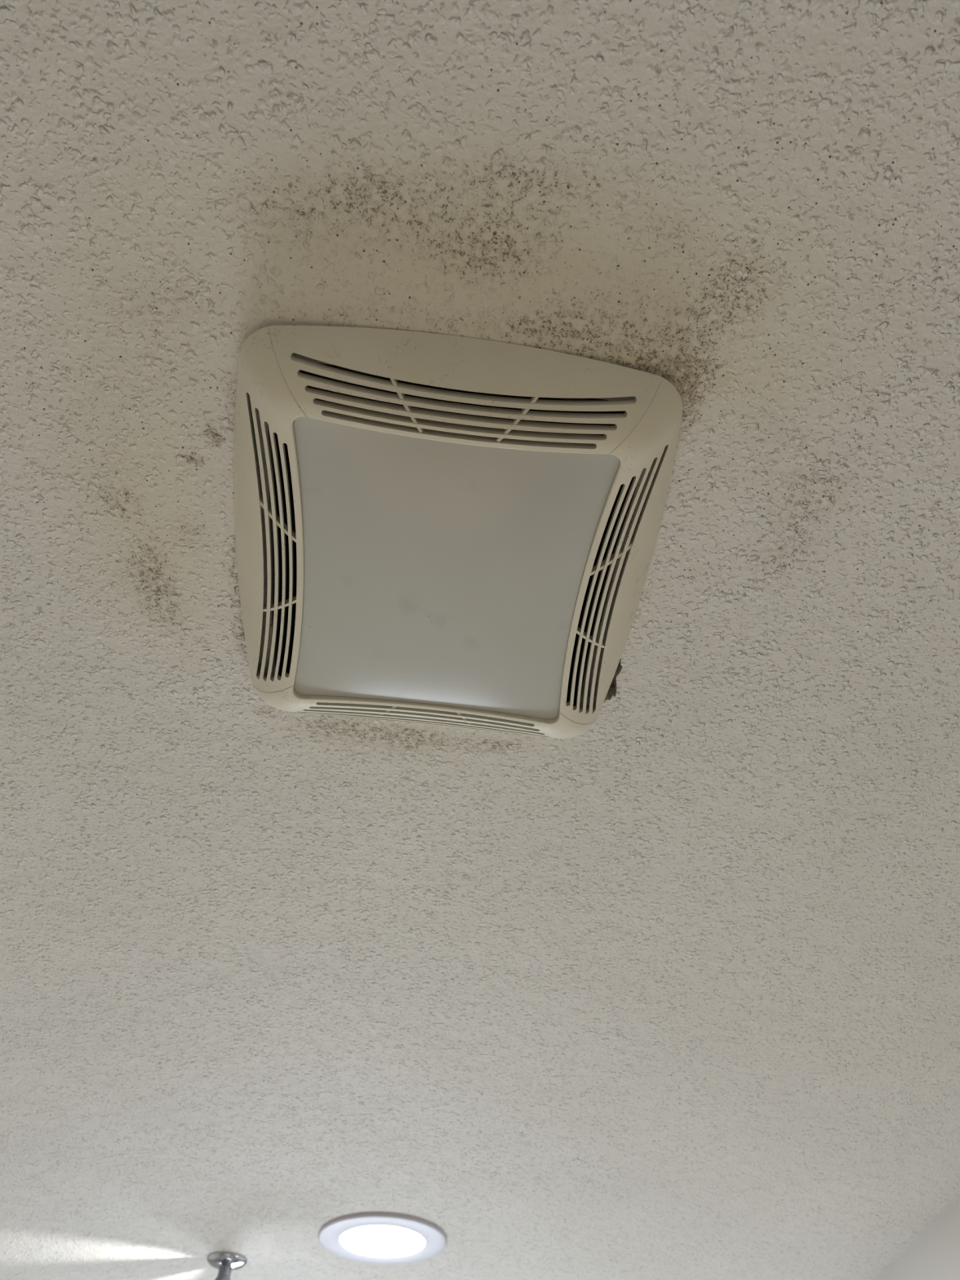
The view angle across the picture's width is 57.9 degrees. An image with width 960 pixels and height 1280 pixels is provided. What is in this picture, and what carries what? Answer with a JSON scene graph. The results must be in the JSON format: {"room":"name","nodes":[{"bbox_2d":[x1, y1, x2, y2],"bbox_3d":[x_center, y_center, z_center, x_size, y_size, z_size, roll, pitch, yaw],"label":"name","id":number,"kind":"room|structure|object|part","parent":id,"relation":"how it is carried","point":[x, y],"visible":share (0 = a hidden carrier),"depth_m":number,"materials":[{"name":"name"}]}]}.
{"room":"bathroom","nodes":[
{"label":"bathroom","id":0,"kind":"room"},
{"bbox_2d":[0,0,959,1279],"bbox_3d":[-0.435,0.567,1.190,2.712,0.013,4.600,4,-53,-2],"label":"ceiling","id":1,"kind":"structure","parent":0,"point":[668,988],"depth_m":0.80,"materials":[{"name":"paint"}]},
{"bbox_2d":[206,1251,247,1279],"bbox_3d":[-0.415,1.205,1.558,0.197,0.165,0.075,-7,-53,6],"label":"sprinkler","id":2,"kind":"object","parent":1,"relation":"attached to","point":[226,1262],"visible":1,"depth_m":1.61,"materials":[{"name":"silver metal"}]},
{"bbox_3d":[-0.475,1.217,1.559,0.040,0.152,0.040,4,-53,-2],"label":"stem","id":3,"kind":"part","parent":2,"relation":"part of","materials":[{"name":"grey metal"}]},
{"bbox_2d":[318,1212,447,1264],"bbox_3d":[-0.175,1.079,1.560,0.231,0.007,0.231,4,-53,-2],"label":"recessed light","id":4,"kind":"object","parent":1,"relation":"in","point":[371,1237],"visible":1,"depth_m":1.55,"materials":[{"name":"white plastic"}]},
{"bbox_2d":[233,325,682,738],"bbox_3d":[-0.014,-0.086,0.747,0.364,0.207,0.406,6,-53,-4],"label":"exhaust fan light","id":5,"kind":"object","parent":1,"relation":"attached to","point":[447,513],"visible":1,"depth_m":0.63,"materials":[{"name":"beige plastic"}]},
{"bbox_2d":[875,1195,959,1279],"bbox_3d":[0.856,1.396,0.264,0.100,2.440,4.400,4,-53,-2],"label":"wall","id":6,"kind":"structure","parent":0,"point":[935,1254],"depth_m":1.49,"materials":[{"name":"paint"}]}
]}

